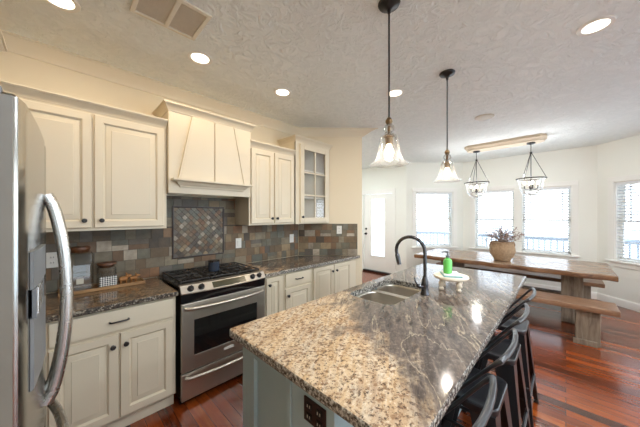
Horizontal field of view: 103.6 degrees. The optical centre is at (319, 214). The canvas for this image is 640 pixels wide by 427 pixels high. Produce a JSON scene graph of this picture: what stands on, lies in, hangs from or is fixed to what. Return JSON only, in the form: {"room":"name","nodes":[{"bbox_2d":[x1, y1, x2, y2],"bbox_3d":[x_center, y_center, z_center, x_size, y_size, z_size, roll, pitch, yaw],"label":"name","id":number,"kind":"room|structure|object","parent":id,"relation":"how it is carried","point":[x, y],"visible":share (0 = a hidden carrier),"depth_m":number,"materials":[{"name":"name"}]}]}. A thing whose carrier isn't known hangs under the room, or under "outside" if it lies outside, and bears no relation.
{"room":"kitchen","nodes":[
{"label":"kitchen","id":0,"kind":"room"},
{"bbox_2d":[0,28,7,51],"bbox_3d":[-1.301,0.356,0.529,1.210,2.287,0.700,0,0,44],"label":"upper cabinet","id":1,"kind":"object","parent":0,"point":[3,47],"visible":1,"depth_m":1.14,"materials":[{"name":"beige paint"}]},
{"bbox_2d":[0,51,297,293],"bbox_3d":[-1.565,0.129,2.484,0.130,2.743,3.430,0,0,44],"label":"wall","id":2,"kind":"structure","parent":0,"point":[16,68],"depth_m":2.06,"materials":[{"name":"paint"}]},
{"bbox_2d":[0,79,167,231],"bbox_3d":[-1.758,-0.350,1.928,0.362,0.930,0.964,0,0,44],"label":"upper cabinet","id":3,"kind":"object","parent":2,"relation":"attached to","point":[106,165],"visible":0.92,"depth_m":1.86,"materials":[{"name":"beige paint"}]},
{"bbox_2d":[46,196,297,292],"bbox_3d":[-1.463,0.198,2.486,0.012,0.772,3.275,0,0,44],"label":"backsplash","id":4,"kind":"structure","parent":2,"relation":"attached to","point":[147,253],"depth_m":2.41,"materials":[{"name":"tile"}]},
{"bbox_2d":[46,252,57,267],"bbox_3d":[-2.020,0.340,1.901,0.010,0.116,0.072,0,0,44],"label":"outlet","id":5,"kind":"object","parent":4,"relation":"attached to","point":[51,258],"visible":0.76,"depth_m":1.90,"materials":[{"name":"white plastic"}]},
{"bbox_2d":[172,206,223,258],"bbox_3d":[-1.270,0.173,2.665,0.012,0.523,0.524,0,0,44],"label":"mosaic panel","id":6,"kind":"object","parent":4,"relation":"attached to","point":[196,231],"visible":1,"depth_m":2.64,"materials":[{"name":"tile"}]},
{"bbox_2d":[236,238,240,247],"bbox_3d":[-0.964,0.333,2.983,0.010,0.116,0.072,0,0,44],"label":"light switch","id":7,"kind":"object","parent":4,"relation":"attached to","point":[238,240],"visible":1,"depth_m":2.98,"materials":[{"name":"white plastic"}]},
{"bbox_2d":[290,234,293,242],"bbox_3d":[-0.399,0.330,3.561,0.010,0.116,0.072,0,0,44],"label":"light switch","id":8,"kind":"object","parent":4,"relation":"attached to","point":[291,235],"visible":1,"depth_m":3.56,"materials":[{"name":"white plastic"}]},
{"bbox_2d":[152,99,255,198],"bbox_3d":[-1.119,-0.577,2.530,0.436,0.773,0.873,0,0,44],"label":"range hood","id":9,"kind":"object","parent":2,"relation":"attached to","point":[208,153],"visible":0.91,"depth_m":2.36,"materials":[{"name":"beige paint"}]},
{"bbox_2d":[235,140,296,225],"bbox_3d":[-0.645,-0.350,3.069,0.362,0.930,0.643,0,0,44],"label":"upper cabinet","id":10,"kind":"object","parent":2,"relation":"attached to","point":[270,201],"visible":0.96,"depth_m":2.92,"materials":[{"name":"beige paint"}]},
{"bbox_2d":[277,134,332,223],"bbox_3d":[-0.190,-0.445,3.518,0.386,1.120,0.719,0,0,44],"label":"display cabinet","id":11,"kind":"object","parent":2,"relation":"attached to","point":[311,158],"visible":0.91,"depth_m":3.49,"materials":[{"name":"beige paint"}]},
{"bbox_2d":[304,170,323,174],"bbox_3d":[-0.210,-0.590,3.538,0.278,0.018,0.586,0,0,44],"label":"shelf","id":12,"kind":"object","parent":11,"relation":"attached to","point":[317,172],"depth_m":3.55,"materials":[{"name":"paint"}]},
{"bbox_2d":[304,197,323,199],"bbox_3d":[-0.210,-0.230,3.538,0.278,0.018,0.586,0,0,44],"label":"shelf","id":13,"kind":"object","parent":11,"relation":"attached to","point":[305,198],"depth_m":3.59,"materials":[{"name":"paint"}]},
{"bbox_2d":[0,0,639,168],"bbox_3d":[1.775,-1.293,2.320,8.300,0.100,8.000,0,0,44],"label":"ceiling","id":14,"kind":"structure","parent":0,"point":[523,63],"depth_m":2.03,"materials":[{"name":"paint"}]},
{"bbox_2d":[44,0,80,12],"bbox_3d":[-1.503,-1.238,1.452,0.180,0.008,0.180,0,0,44],"label":"recessed light","id":15,"kind":"object","parent":14,"relation":"in","point":[72,6],"visible":1,"depth_m":1.49,"materials":[{"name":"white paint"}]},
{"bbox_2d":[129,0,211,40],"bbox_3d":[-0.910,-1.237,1.545,0.310,0.012,0.370,0,0,44],"label":"ceiling vent","id":16,"kind":"object","parent":14,"relation":"in","point":[182,17],"visible":1,"depth_m":1.55,"materials":[{"name":"beige metal"}]},
{"bbox_2d":[136,0,176,22],"bbox_3d":[-0.968,-1.240,1.485,0.260,0.006,0.152,0,0,44],"label":"grille","id":17,"kind":"object","parent":16,"relation":"attached to","point":[157,11],"depth_m":1.52,"materials":[{"name":"beige metal"}]},
{"bbox_2d":[169,3,205,35],"bbox_3d":[-0.848,-1.240,1.608,0.260,0.006,0.142,0,0,44],"label":"grille","id":18,"kind":"object","parent":16,"relation":"attached to","point":[185,20],"depth_m":1.60,"materials":[{"name":"beige metal"}]},
{"bbox_2d":[187,50,212,64],"bbox_3d":[-0.947,-1.238,1.993,0.180,0.008,0.180,0,0,44],"label":"recessed light","id":19,"kind":"object","parent":14,"relation":"in","point":[198,57],"visible":1,"depth_m":1.99,"materials":[{"name":"beige"}]},
{"bbox_2d":[274,88,291,96],"bbox_3d":[-0.378,-1.238,2.548,0.180,0.008,0.180,0,0,44],"label":"recessed light","id":20,"kind":"object","parent":14,"relation":"in","point":[282,92],"visible":1,"depth_m":2.55,"materials":[{"name":"beige"}]},
{"bbox_2d":[378,0,399,157],"bbox_3d":[0.405,-0.770,1.477,0.232,0.946,0.232,0,0,44],"label":"pendant light","id":21,"kind":"object","parent":14,"relation":"hanging from","point":[385,6],"visible":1,"depth_m":1.47,"materials":[{"name":"black metal"}]},
{"bbox_2d":[383,117,394,144],"bbox_3d":[0.405,-0.493,1.477,0.068,0.163,0.068,0,0,44],"label":"socket","id":22,"kind":"object","parent":21,"relation":"attached to","point":[388,137],"depth_m":1.46,"materials":[{"name":"gold metal"}]},
{"bbox_2d":[386,89,403,97],"bbox_3d":[0.764,-1.238,2.566,0.180,0.008,0.180,0,0,44],"label":"recessed light","id":23,"kind":"object","parent":14,"relation":"in","point":[394,93],"visible":0.91,"depth_m":2.56,"materials":[{"name":"beige"}]},
{"bbox_2d":[439,69,454,176],"bbox_3d":[1.114,-0.770,2.207,0.232,0.946,0.232,0,0,44],"label":"pendant light","id":24,"kind":"object","parent":14,"relation":"hanging from","point":[447,73],"visible":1,"depth_m":2.19,"materials":[{"name":"black metal"}]},
{"bbox_2d":[443,149,450,167],"bbox_3d":[1.114,-0.493,2.207,0.068,0.163,0.068,0,0,44],"label":"socket","id":25,"kind":"object","parent":24,"relation":"attached to","point":[446,163],"depth_m":2.19,"materials":[{"name":"gold metal"}]},
{"bbox_2d":[475,114,493,120],"bbox_3d":[2.083,-1.238,3.193,0.210,0.008,0.210,0,0,44],"label":"ceiling speaker","id":26,"kind":"object","parent":14,"relation":"attached to","point":[484,116],"visible":1,"depth_m":3.19},
{"bbox_2d":[464,133,547,192],"bbox_3d":[3.105,-0.773,4.299,1.154,0.937,0.404,0,0,44],"label":"lantern pendant","id":27,"kind":"object","parent":14,"relation":"attached to","point":[529,143],"depth_m":4.16,"materials":[{"name":"black metal"}]},
{"bbox_2d":[470,161,482,192],"bbox_3d":[2.837,-0.690,4.567,0.148,0.580,0.148,0,0,-18],"label":"candelabra","id":28,"kind":"object","parent":27,"relation":"on","point":[476,190],"depth_m":4.56,"materials":[{"name":"black"}]},
{"bbox_2d":[523,155,538,189],"bbox_3d":[3.373,-0.690,4.030,0.148,0.580,0.148,0,0,-18],"label":"candelabra","id":29,"kind":"object","parent":27,"relation":"on","point":[530,188],"depth_m":4.03,"materials":[{"name":"black"}]},
{"bbox_2d":[576,15,616,35],"bbox_3d":[1.811,-1.238,1.656,0.180,0.008,0.180,0,0,44],"label":"recessed light","id":30,"kind":"object","parent":14,"relation":"in","point":[599,24],"visible":1,"depth_m":1.65,"materials":[{"name":"beige"}]},
{"bbox_2d":[298,136,361,285],"bbox_3d":[-0.441,0.129,4.245,2.300,2.743,0.660,0,0,44],"label":"wall","id":31,"kind":"structure","parent":0,"point":[345,156],"depth_m":3.67,"materials":[{"name":"paint"}]},
{"bbox_2d":[1,29,377,136],"bbox_3d":[0.534,-1.193,1.049,7.900,0.100,4.048,0,0,44],"label":"trim","id":32,"kind":"structure","parent":31,"relation":"attached to","point":[15,43],"depth_m":2.29,"materials":[{"name":"beige paint"}]},
{"bbox_2d":[299,224,356,254],"bbox_3d":[0.118,0.356,3.665,0.853,0.456,0.012,0,0,-1],"label":"backsplash","id":33,"kind":"structure","parent":31,"relation":"attached to","point":[314,239],"depth_m":3.66,"materials":[{"name":"tile"}]},
{"bbox_2d":[337,226,341,233],"bbox_3d":[0.280,0.215,3.656,0.072,0.116,0.010,0,0,-1],"label":"outlet","id":34,"kind":"object","parent":33,"relation":"attached to","point":[339,228],"visible":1,"depth_m":3.65,"materials":[{"name":"white plastic"}]},
{"bbox_2d":[126,270,639,426],"bbox_3d":[1.775,1.550,2.320,8.300,0.100,8.000,0,0,44],"label":"floor","id":35,"kind":"structure","parent":0,"point":[579,385],"depth_m":2.20,"materials":[{"name":"brown wood"}]},
{"bbox_2d":[0,86,73,426],"bbox_3d":[-1.166,0.623,0.585,0.915,1.754,0.848,0,0,44],"label":"refrigerator","id":36,"kind":"object","parent":35,"relation":"on","point":[26,392],"visible":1,"depth_m":0.55,"materials":[{"name":"silver metal"}]},
{"bbox_2d":[46,296,175,426],"bbox_3d":[-1.572,1.063,1.909,0.654,0.874,0.707,0,0,44],"label":"base cabinet","id":37,"kind":"object","parent":35,"relation":"on","point":[120,371],"visible":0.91,"depth_m":1.71,"materials":[{"name":"beige paint"}]},
{"bbox_2d":[159,262,265,403],"bbox_3d":[-1.009,1.017,2.418,0.709,0.966,0.770,0,0,44],"label":"range","id":38,"kind":"object","parent":35,"relation":"on","point":[209,304],"visible":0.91,"depth_m":2.14,"materials":[{"name":"silver metal"}]},
{"bbox_2d":[159,264,257,288],"bbox_3d":[-1.053,0.576,2.461,0.585,0.016,0.770,0,0,44],"label":"cooktop","id":39,"kind":"object","parent":38,"relation":"in","point":[173,283],"depth_m":2.33,"materials":[{"name":"black metal"}]},
{"bbox_2d":[208,259,219,271],"bbox_3d":[-1.020,0.483,2.420,0.104,0.101,0.104,0,0,44],"label":"candle jar","id":40,"kind":"object","parent":38,"relation":"on","point":[214,264],"visible":1,"depth_m":2.38,"materials":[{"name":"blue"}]},
{"bbox_2d":[264,274,282,315],"bbox_3d":[-0.678,1.063,2.827,0.652,0.874,0.244,0,0,44],"label":"base cabinet","id":41,"kind":"object","parent":35,"relation":"on","point":[273,285],"visible":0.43,"depth_m":2.61,"materials":[{"name":"beige paint"}]},
{"bbox_2d":[283,268,310,309],"bbox_3d":[-0.447,1.063,3.062,0.654,0.874,0.411,0,0,44],"label":"base cabinet","id":42,"kind":"object","parent":35,"relation":"on","point":[297,284],"visible":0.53,"depth_m":2.83,"materials":[{"name":"beige paint"}]},
{"bbox_2d":[311,259,355,300],"bbox_3d":[0.024,1.063,3.521,0.616,0.874,0.898,0,0,44],"label":"base cabinet","id":43,"kind":"object","parent":35,"relation":"on","point":[329,279],"visible":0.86,"depth_m":3.26,"materials":[{"name":"beige paint"}]},
{"bbox_2d":[239,255,359,276],"bbox_3d":[-0.204,0.606,3.310,0.632,0.040,1.604,0,0,44],"label":"countertop","id":44,"kind":"structure","parent":43,"relation":"on","point":[273,267],"depth_m":3.09,"materials":[{"name":"stone"}]},
{"bbox_2d":[243,284,462,426],"bbox_3d":[0.646,1.065,1.965,0.671,0.871,2.405,0,0,44],"label":"kitchen island","id":45,"kind":"object","parent":35,"relation":"on","point":[270,399],"visible":0.05,"depth_m":1.16,"materials":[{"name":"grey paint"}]},
{"bbox_2d":[304,395,325,426],"bbox_3d":[-0.021,0.743,0.936,0.114,0.090,0.011,0,0,44],"label":"outlet","id":46,"kind":"object","parent":45,"relation":"attached to","point":[314,413],"visible":1,"depth_m":0.93,"materials":[{"name":"brown plastic"}]},
{"bbox_2d":[306,401,311,410],"bbox_3d":[-0.042,0.723,0.953,0.032,0.026,0.004,0,0,44],"label":"socket","id":47,"kind":"object","parent":46,"relation":"attached to","point":[308,403],"depth_m":0.95,"materials":[{"name":"brown plastic"}]},
{"bbox_2d":[306,411,311,421],"bbox_3d":[-0.042,0.763,0.953,0.032,0.026,0.004,0,0,44],"label":"socket","id":48,"kind":"object","parent":46,"relation":"attached to","point":[308,413],"depth_m":0.95,"materials":[{"name":"brown plastic"}]},
{"bbox_2d":[316,408,321,419],"bbox_3d":[-0.003,0.723,0.916,0.032,0.026,0.004,0,0,44],"label":"socket","id":49,"kind":"object","parent":46,"relation":"attached to","point":[318,410],"depth_m":0.91,"materials":[{"name":"brown plastic"}]},
{"bbox_2d":[316,419,321,426],"bbox_3d":[-0.003,0.763,0.916,0.032,0.026,0.004,0,0,44],"label":"socket","id":50,"kind":"object","parent":46,"relation":"attached to","point":[318,421],"depth_m":0.91,"materials":[{"name":"brown plastic"}]},
{"bbox_2d":[230,263,525,426],"bbox_3d":[0.753,0.607,1.860,0.980,0.042,2.515,0,0,44],"label":"island countertop","id":51,"kind":"structure","parent":45,"relation":"on","point":[404,363],"depth_m":1.17,"materials":[{"name":"stone"}]},
{"bbox_2d":[355,284,420,304],"bbox_3d":[0.547,0.733,1.967,0.365,0.210,0.630,0,0,44],"label":"sink","id":52,"kind":"object","parent":51,"relation":"in","point":[389,294],"visible":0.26,"depth_m":2.06,"materials":[{"name":"silver metal"}]},
{"bbox_2d":[395,235,428,295],"bbox_3d":[0.683,0.370,1.898,0.258,0.430,0.089,0,0,35],"label":"faucet","id":53,"kind":"object","parent":51,"relation":"on","point":[423,286],"visible":1,"depth_m":1.85,"materials":[{"name":"grey metal"}]},
{"bbox_2d":[433,272,468,291],"bbox_3d":[1.040,0.532,2.003,0.256,0.108,0.256,0,0,44],"label":"stand","id":54,"kind":"object","parent":51,"relation":"on","point":[438,275],"visible":0.88,"depth_m":1.93,"materials":[{"name":"white wood"}]},
{"bbox_2d":[440,270,462,277],"bbox_3d":[1.040,0.470,2.005,0.132,0.016,0.180,0,0,16],"label":"folded cloth","id":55,"kind":"object","parent":54,"relation":"on","point":[454,274],"visible":0.94,"depth_m":1.96,"materials":[{"name":"white fabric"}]},
{"bbox_2d":[442,251,451,273],"bbox_3d":[1.018,0.373,2.010,0.084,0.177,0.063,0,0,-37],"label":"soap bottle","id":56,"kind":"object","parent":55,"relation":"on","point":[447,262],"visible":1,"depth_m":1.98,"materials":[{"name":"green plastic"}]},
{"bbox_2d":[437,375,496,426],"bbox_3d":[0.373,1.040,0.900,0.414,0.919,0.418,0,0,44],"label":"bar stool","id":57,"kind":"object","parent":35,"relation":"on","point":[486,412],"visible":0.66,"depth_m":0.85,"materials":[{"name":"black metal"}]},
{"bbox_2d":[439,328,517,426],"bbox_3d":[0.743,1.040,1.280,0.414,0.919,0.418,0,0,44],"label":"bar stool","id":58,"kind":"object","parent":35,"relation":"on","point":[500,416],"visible":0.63,"depth_m":1.19,"materials":[{"name":"black metal"}]},
{"bbox_2d":[451,303,530,426],"bbox_3d":[1.110,1.040,1.656,0.414,0.919,0.418,0,0,44],"label":"bar stool","id":59,"kind":"object","parent":35,"relation":"on","point":[511,371],"visible":0.57,"depth_m":1.52,"materials":[{"name":"black metal"}]},
{"bbox_2d":[478,287,538,426],"bbox_3d":[1.466,1.040,2.021,0.414,0.919,0.418,0,0,44],"label":"bar stool","id":60,"kind":"object","parent":35,"relation":"on","point":[524,339],"visible":0.48,"depth_m":1.88,"materials":[{"name":"black metal"}]},
{"bbox_2d":[414,248,618,323],"bbox_3d":[3.095,1.120,4.317,2.500,0.760,1.258,0,0,44],"label":"dining table","id":61,"kind":"object","parent":35,"relation":"on","point":[572,272],"visible":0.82,"depth_m":3.76,"materials":[{"name":"brown wood"}]},
{"bbox_2d":[489,241,515,260],"bbox_3d":[2.973,0.584,4.113,0.356,0.312,0.356,0,0,44],"label":"basket","id":62,"kind":"object","parent":61,"relation":"on","point":[500,251],"visible":0.98,"depth_m":4.00,"materials":[{"name":"brown wicker"}]},
{"bbox_2d":[480,225,524,242],"bbox_3d":[2.966,0.330,4.108,0.592,0.338,0.647,0,0,44],"label":"dried plant","id":63,"kind":"object","parent":62,"relation":"in","point":[500,234],"visible":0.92,"depth_m":4.09,"materials":[{"name":"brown plant"}]},
{"bbox_2d":[436,261,604,298],"bbox_3d":[3.524,1.270,4.756,2.440,0.460,0.370,0,0,44],"label":"bench","id":64,"kind":"object","parent":35,"relation":"on","point":[587,283],"visible":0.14,"depth_m":4.33,"materials":[{"name":"brown wood"}]},
{"bbox_2d":[516,288,620,347],"bbox_3d":[2.476,1.270,3.683,2.440,0.460,0.390,0,0,44],"label":"bench","id":65,"kind":"object","parent":35,"relation":"on","point":[588,312],"visible":0.48,"depth_m":2.93,"materials":[{"name":"brown wood"}]},
{"bbox_3d":[-2.109,1.063,1.382,0.623,0.874,0.792,0,0,44],"label":"base cabinet","id":66,"kind":"object","parent":35,"relation":"on","visible":0},
{"bbox_2d":[46,277,177,322],"bbox_3d":[-1.847,0.606,1.627,0.632,0.040,1.508,0,0,44],"label":"countertop","id":67,"kind":"structure","parent":66,"relation":"on","point":[153,289],"depth_m":1.79,"materials":[{"name":"stone"}]},
{"bbox_2d":[58,277,144,296],"bbox_3d":[-1.740,0.574,2.033,0.180,0.024,0.520,0,0,44],"label":"wooden tray","id":68,"kind":"object","parent":67,"relation":"on","point":[140,280],"visible":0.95,"depth_m":2.01,"materials":[{"name":"brown wood"}]},
{"bbox_2d":[70,246,93,290],"bbox_3d":[-1.838,0.406,1.929,0.150,0.331,0.150,0,0,44],"label":"glass jar","id":69,"kind":"object","parent":68,"relation":"on","point":[77,249],"visible":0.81,"depth_m":1.92,"materials":[{"name":"clear glass"}]},
{"bbox_2d":[96,261,116,287],"bbox_3d":[-1.726,0.473,2.038,0.128,0.195,0.128,0,0,44],"label":"glass jar","id":70,"kind":"object","parent":68,"relation":"on","point":[108,280],"visible":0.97,"depth_m":2.00,"materials":[{"name":"clear glass"}]},
{"bbox_2d":[118,272,131,283],"bbox_3d":[-1.643,0.529,2.125,0.040,0.083,0.091,0,0,44],"label":"animal figurine","id":71,"kind":"object","parent":68,"relation":"on","point":[124,278],"visible":1,"depth_m":2.11,"materials":[{"name":"brown wood"}]},
{"bbox_2d":[129,273,139,281],"bbox_3d":[-1.599,0.536,2.178,0.034,0.071,0.077,0,0,44],"label":"animal figurine","id":72,"kind":"object","parent":68,"relation":"on","point":[135,277],"visible":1,"depth_m":2.17,"materials":[{"name":"brown wood"}]},
{"bbox_2d":[362,162,406,271],"bbox_3d":[1.521,0.129,6.570,1.600,2.743,0.130,0,0,44],"label":"wall","id":73,"kind":"structure","parent":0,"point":[395,175],"depth_m":6.12,"materials":[{"name":"paint"}]},
{"bbox_2d":[362,188,395,274],"bbox_3d":[1.510,0.422,6.551,1.050,2.155,0.153,0,0,44],"label":"door","id":74,"kind":"structure","parent":73,"relation":"attached to","point":[386,265],"depth_m":6.46,"materials":[{"name":"white paint"}]},
{"bbox_2d":[407,162,462,268],"bbox_3d":[2.747,0.129,6.039,1.398,2.743,0.130,0,0,-1],"label":"wall","id":75,"kind":"structure","parent":0,"point":[419,175],"depth_m":5.97,"materials":[{"name":"paint"}]},
{"bbox_2d":[412,188,458,250],"bbox_3d":[2.712,0.113,6.008,1.090,1.495,0.190,0,0,-1],"label":"window","id":76,"kind":"structure","parent":75,"relation":"in","point":[452,241],"depth_m":5.96,"materials":[{"name":"white paint"}]},
{"bbox_2d":[416,192,451,245],"bbox_3d":[2.712,0.105,6.005,0.848,1.282,0.053,0,0,-1],"label":"window blind","id":77,"kind":"object","parent":76,"relation":"attached to","point":[417,193],"visible":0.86,"depth_m":6.00,"materials":[{"name":"white plastic"}]},
{"bbox_2d":[463,145,596,291],"bbox_3d":[4.207,0.129,5.277,2.258,2.743,0.130,0,0,44],"label":"wall","id":78,"kind":"structure","parent":0,"point":[579,164],"depth_m":4.88,"materials":[{"name":"paint"}]},
{"bbox_2d":[469,181,579,259],"bbox_3d":[4.157,0.113,5.284,1.800,1.495,0.190,0,0,44],"label":"window","id":79,"kind":"structure","parent":78,"relation":"in","point":[518,194],"depth_m":5.21,"materials":[{"name":"white paint"}]},
{"bbox_2d":[475,190,513,247],"bbox_3d":[3.851,0.105,5.578,0.708,1.282,0.053,0,0,44],"label":"window blind","id":80,"kind":"object","parent":79,"relation":"attached to","point":[503,192],"visible":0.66,"depth_m":5.59,"materials":[{"name":"white plastic"}]},
{"bbox_2d":[522,186,570,254],"bbox_3d":[4.459,0.105,4.984,0.708,1.282,0.053,0,0,44],"label":"window blind","id":81,"kind":"object","parent":79,"relation":"attached to","point":[544,190],"visible":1,"depth_m":4.96,"materials":[{"name":"white plastic"}]},
{"bbox_2d":[524,282,596,298],"bbox_3d":[4.157,1.438,5.226,2.150,0.125,0.014,0,0,44],"label":"baseboard","id":82,"kind":"structure","parent":78,"relation":"attached to","point":[593,294],"depth_m":4.92,"materials":[{"name":"white paint"}]},
{"bbox_2d":[597,135,639,303],"bbox_3d":[5.004,0.129,3.836,0.130,2.743,1.398,0,0,-1],"label":"wall","id":83,"kind":"structure","parent":0,"point":[621,157],"depth_m":4.22,"materials":[{"name":"paint"}]},
{"bbox_2d":[597,292,639,311],"bbox_3d":[4.932,1.438,3.808,0.014,0.125,1.344,0,0,-1],"label":"baseboard","id":84,"kind":"structure","parent":83,"relation":"attached to","point":[630,305],"depth_m":4.14,"materials":[{"name":"white paint"}]},
{"bbox_2d":[604,174,639,270],"bbox_3d":[4.974,0.113,3.797,0.190,1.495,1.050,0,0,-1],"label":"window","id":85,"kind":"structure","parent":83,"relation":"in","point":[613,191],"depth_m":4.21,"materials":[{"name":"white paint"}]},
{"bbox_2d":[616,180,639,262],"bbox_3d":[4.971,0.105,3.797,0.053,1.282,0.808,0,0,-1],"label":"window blind","id":86,"kind":"object","parent":85,"relation":"attached to","point":[638,181],"visible":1,"depth_m":4.04,"materials":[{"name":"white plastic"}]},
{"label":"outside","id":87,"kind":"structure","parent":0,"visible":0},
{"bbox_2d":[372,250,383,256],"bbox_3d":[4.680,1.610,6.227,11.000,0.100,3.750,0,0,44],"label":"deck","id":88,"kind":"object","parent":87,"point":[378,253],"depth_m":10.21,"materials":[{"name":"white"}]},
{"bbox_2d":[417,232,639,258],"bbox_3d":[5.865,1.040,7.410,8.445,1.040,0.090,0,0,44],"label":"deck railing","id":89,"kind":"object","parent":88,"relation":"on","point":[486,236],"visible":0.07,"depth_m":7.13,"materials":[{"name":"paint"}]},
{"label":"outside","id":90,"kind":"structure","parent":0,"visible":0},
{"bbox_2d":[372,222,639,258],"bbox_3d":[6.984,2.750,7.157,120.000,0.100,140.000,0,0,44],"label":"ground","id":91,"kind":"structure","parent":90,"point":[377,225],"depth_m":33.20,"materials":[{"name":"white"}]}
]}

